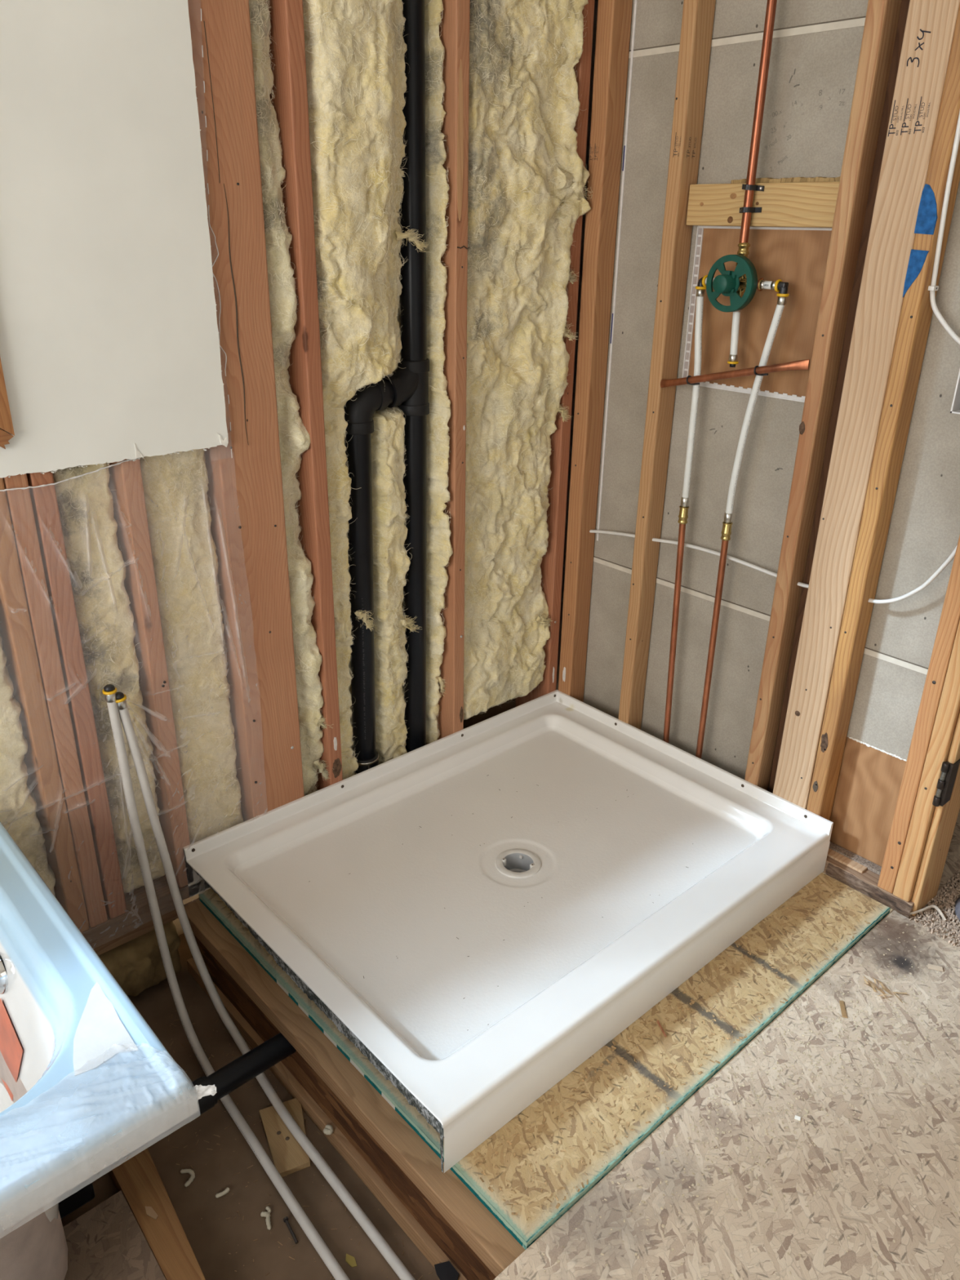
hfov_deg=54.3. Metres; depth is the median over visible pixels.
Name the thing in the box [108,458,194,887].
stud
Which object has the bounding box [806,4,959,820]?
stud
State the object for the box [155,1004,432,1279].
sawdust splinters
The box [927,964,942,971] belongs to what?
chip
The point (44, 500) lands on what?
stud
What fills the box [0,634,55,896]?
insulation batt
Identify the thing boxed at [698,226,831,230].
bead
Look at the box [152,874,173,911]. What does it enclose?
plate
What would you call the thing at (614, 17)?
stud
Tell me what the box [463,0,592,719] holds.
insulation batt
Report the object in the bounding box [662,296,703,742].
supplies
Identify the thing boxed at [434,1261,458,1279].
scrap
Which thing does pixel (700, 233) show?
bead
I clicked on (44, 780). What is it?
stud
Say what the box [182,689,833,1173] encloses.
shower pan
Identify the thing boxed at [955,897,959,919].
shoe
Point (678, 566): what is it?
print
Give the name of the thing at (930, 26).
stud
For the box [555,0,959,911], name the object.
wall
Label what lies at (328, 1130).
debris piece
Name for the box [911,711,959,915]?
board
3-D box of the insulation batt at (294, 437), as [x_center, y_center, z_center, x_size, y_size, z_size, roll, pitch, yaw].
[-0.425,-0.635,1.942,0.141,2.396,0.142,-19,31,-38]
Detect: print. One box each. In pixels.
[112,731,259,1159]
[134,733,311,1142]
[361,598,365,739]
[666,540,681,727]
[733,315,780,493]
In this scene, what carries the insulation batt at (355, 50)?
on the plate at (184, 893)
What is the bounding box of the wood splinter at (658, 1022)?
[657,1020,666,1036]
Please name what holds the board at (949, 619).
on the plate at (855, 875)
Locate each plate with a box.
[81,885,151,942]
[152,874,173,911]
[177,880,209,900]
[822,848,914,917]
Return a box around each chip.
[145,1206,158,1219]
[794,1115,800,1120]
[839,1000,847,1017]
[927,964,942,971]
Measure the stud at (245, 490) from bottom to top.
2.944 m
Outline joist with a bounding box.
[183,897,525,1279]
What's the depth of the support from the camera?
1.65 m
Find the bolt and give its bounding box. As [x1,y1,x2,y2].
[283,1216,297,1244]
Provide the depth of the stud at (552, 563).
2.56 m
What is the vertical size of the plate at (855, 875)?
0.044 m
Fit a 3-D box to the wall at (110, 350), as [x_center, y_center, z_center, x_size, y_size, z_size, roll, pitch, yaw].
[-1.667,-0.871,0.494,3.178,1.966,0.015,-19,31,-38]
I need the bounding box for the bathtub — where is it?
[0,821,216,1279]
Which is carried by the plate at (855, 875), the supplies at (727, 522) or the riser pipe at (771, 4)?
the supplies at (727, 522)
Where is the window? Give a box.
[0,357,14,448]
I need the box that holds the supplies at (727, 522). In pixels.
[695,304,784,759]
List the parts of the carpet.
carpet strip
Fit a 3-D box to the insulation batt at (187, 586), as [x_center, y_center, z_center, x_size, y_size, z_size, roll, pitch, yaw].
[-0.643,0.019,2.046,0.212,1.095,0.119,-19,31,-38]
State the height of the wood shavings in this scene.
0.008 m
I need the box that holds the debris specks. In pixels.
[309,774,693,1030]
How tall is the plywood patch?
0.348 m
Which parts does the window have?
casing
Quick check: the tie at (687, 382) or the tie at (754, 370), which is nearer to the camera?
the tie at (754, 370)
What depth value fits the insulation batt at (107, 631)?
1.86 m
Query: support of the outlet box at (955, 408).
attached to the wall at (816, 44)
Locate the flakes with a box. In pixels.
[523,920,959,1279]
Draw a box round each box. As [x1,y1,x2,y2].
[58,1179,94,1218]
[950,369,959,413]
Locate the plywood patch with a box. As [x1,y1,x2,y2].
[688,225,831,396]
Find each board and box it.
[88,904,178,955]
[686,176,839,227]
[877,535,959,893]
[893,619,959,902]
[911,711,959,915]
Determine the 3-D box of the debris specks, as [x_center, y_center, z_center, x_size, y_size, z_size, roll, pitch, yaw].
[0.066,0.528,2.184,0.926,0.011,0.644,-19,31,-38]
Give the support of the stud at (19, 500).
on the plate at (138, 908)
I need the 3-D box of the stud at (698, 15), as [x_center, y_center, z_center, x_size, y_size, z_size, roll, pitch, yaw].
[0.462,-1.020,2.155,0.070,2.950,0.049,-19,31,-38]
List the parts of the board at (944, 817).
door hinge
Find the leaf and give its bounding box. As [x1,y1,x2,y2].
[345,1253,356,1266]
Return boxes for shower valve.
[695,242,789,367]
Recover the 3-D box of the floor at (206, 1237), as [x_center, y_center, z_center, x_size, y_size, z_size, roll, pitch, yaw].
[-1.434,1.346,1.018,3.020,0.025,1.292,-19,31,-38]
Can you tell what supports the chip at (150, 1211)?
on the support
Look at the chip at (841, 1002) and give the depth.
1.90 m
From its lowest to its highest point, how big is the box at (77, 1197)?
0.086 m
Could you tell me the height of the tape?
1.330 m
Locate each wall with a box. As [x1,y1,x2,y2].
[0,0,228,478]
[173,697,515,935]
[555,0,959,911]
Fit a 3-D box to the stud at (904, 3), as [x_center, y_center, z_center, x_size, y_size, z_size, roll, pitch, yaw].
[0.807,-0.876,1.846,0.013,2.950,0.082,-19,31,-38]
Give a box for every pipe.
[80,1032,296,1185]
[102,684,349,1279]
[115,691,415,1279]
[343,0,429,774]
[738,0,777,243]
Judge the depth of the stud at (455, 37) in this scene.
2.18 m
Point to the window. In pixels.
(6, 422)
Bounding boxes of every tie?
[686,375,699,385]
[753,365,768,375]
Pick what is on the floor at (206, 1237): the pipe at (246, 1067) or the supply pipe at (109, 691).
the supply pipe at (109, 691)
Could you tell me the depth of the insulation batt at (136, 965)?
2.12 m
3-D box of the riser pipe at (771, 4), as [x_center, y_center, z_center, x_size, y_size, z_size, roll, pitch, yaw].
[0.584,-1.330,1.847,0.019,1.008,0.023,-19,31,-38]
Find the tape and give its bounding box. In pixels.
[596,0,637,541]
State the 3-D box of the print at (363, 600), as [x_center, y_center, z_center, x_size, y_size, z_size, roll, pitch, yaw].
[-0.294,0.079,2.373,0.011,0.394,0.003,-18,30,-37]
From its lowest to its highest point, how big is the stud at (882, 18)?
2.950 m
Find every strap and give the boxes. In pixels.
[738,207,761,213]
[742,183,764,191]
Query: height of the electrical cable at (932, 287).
0.676 m
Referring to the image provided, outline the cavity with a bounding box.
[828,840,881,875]
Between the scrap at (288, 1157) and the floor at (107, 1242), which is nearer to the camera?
the floor at (107, 1242)
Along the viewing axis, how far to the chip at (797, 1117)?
1.67 m
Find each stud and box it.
[0,477,89,932]
[3,473,107,927]
[26,471,127,919]
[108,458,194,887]
[187,0,304,821]
[265,0,342,790]
[436,0,470,739]
[515,0,594,706]
[558,0,632,702]
[617,0,715,729]
[744,0,902,791]
[768,0,910,793]
[773,0,959,809]
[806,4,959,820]
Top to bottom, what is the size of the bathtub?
0.583 m
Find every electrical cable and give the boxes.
[589,529,956,604]
[928,111,959,345]
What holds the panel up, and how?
on the floor at (733, 1252)
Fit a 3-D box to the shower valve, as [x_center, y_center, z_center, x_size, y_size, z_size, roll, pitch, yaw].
[0.563,-0.742,2.084,0.109,0.263,0.239,-19,31,-38]
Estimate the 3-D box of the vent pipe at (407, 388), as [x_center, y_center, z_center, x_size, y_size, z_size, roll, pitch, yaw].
[-0.223,-0.711,2.116,0.258,2.386,0.077,-19,31,-38]
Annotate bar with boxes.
[660,359,809,387]
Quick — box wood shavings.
[863,976,906,1003]
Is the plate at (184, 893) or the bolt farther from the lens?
the plate at (184, 893)
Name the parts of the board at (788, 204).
backing strip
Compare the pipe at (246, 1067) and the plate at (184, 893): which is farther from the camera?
the plate at (184, 893)
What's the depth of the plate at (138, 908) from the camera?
2.08 m
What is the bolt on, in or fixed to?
on the floor at (206, 1237)
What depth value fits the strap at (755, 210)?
2.02 m
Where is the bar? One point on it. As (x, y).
(802, 364)
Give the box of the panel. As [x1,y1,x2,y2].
[198,872,890,1249]
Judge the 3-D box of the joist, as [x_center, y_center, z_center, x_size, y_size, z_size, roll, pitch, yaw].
[-0.242,0.906,1.786,0.054,0.197,1.310,-19,31,-38]
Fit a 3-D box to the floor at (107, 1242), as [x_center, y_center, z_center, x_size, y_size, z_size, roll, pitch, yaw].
[-0.761,1.148,1.407,0.602,0.043,0.340,-19,31,-38]
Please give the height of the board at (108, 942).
0.044 m
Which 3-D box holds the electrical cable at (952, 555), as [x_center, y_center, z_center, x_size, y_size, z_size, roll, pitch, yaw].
[0.641,-0.255,2.272,0.042,0.236,1.012,-18,30,-37]
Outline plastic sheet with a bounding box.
[0,8,257,873]
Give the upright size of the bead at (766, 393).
0.013 m
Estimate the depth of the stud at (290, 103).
1.94 m
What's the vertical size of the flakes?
0.001 m
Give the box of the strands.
[471,876,882,1220]
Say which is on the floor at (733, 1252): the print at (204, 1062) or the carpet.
the carpet
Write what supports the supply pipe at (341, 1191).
on the floor at (206, 1237)
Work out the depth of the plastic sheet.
1.78 m
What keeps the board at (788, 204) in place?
attached to the stud at (698, 15)
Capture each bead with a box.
[681,226,703,377]
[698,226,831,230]
[699,381,804,402]
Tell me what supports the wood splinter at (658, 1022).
on the panel
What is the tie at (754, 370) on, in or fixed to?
attached to the bar
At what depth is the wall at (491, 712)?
2.88 m
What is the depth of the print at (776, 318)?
2.13 m
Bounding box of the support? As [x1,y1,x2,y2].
[106,1145,205,1279]
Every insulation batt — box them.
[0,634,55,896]
[52,462,164,893]
[98,920,181,996]
[139,448,244,844]
[248,0,333,795]
[302,0,453,779]
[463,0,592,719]
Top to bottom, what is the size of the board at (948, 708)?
2.950 m
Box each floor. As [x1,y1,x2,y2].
[61,933,439,1279]
[62,1190,165,1279]
[493,808,959,1279]
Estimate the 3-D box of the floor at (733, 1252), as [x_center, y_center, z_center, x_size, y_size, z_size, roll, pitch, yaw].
[0.602,1.109,1.123,6.300,0.022,3.760,-19,31,-38]
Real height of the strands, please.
0.001 m
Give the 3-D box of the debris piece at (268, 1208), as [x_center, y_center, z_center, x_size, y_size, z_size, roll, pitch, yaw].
[-0.386,1.041,1.708,0.009,0.008,0.017,-6,25,-16]
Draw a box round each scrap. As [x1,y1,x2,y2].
[259,1097,310,1177]
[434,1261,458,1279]
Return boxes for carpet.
[908,870,959,946]

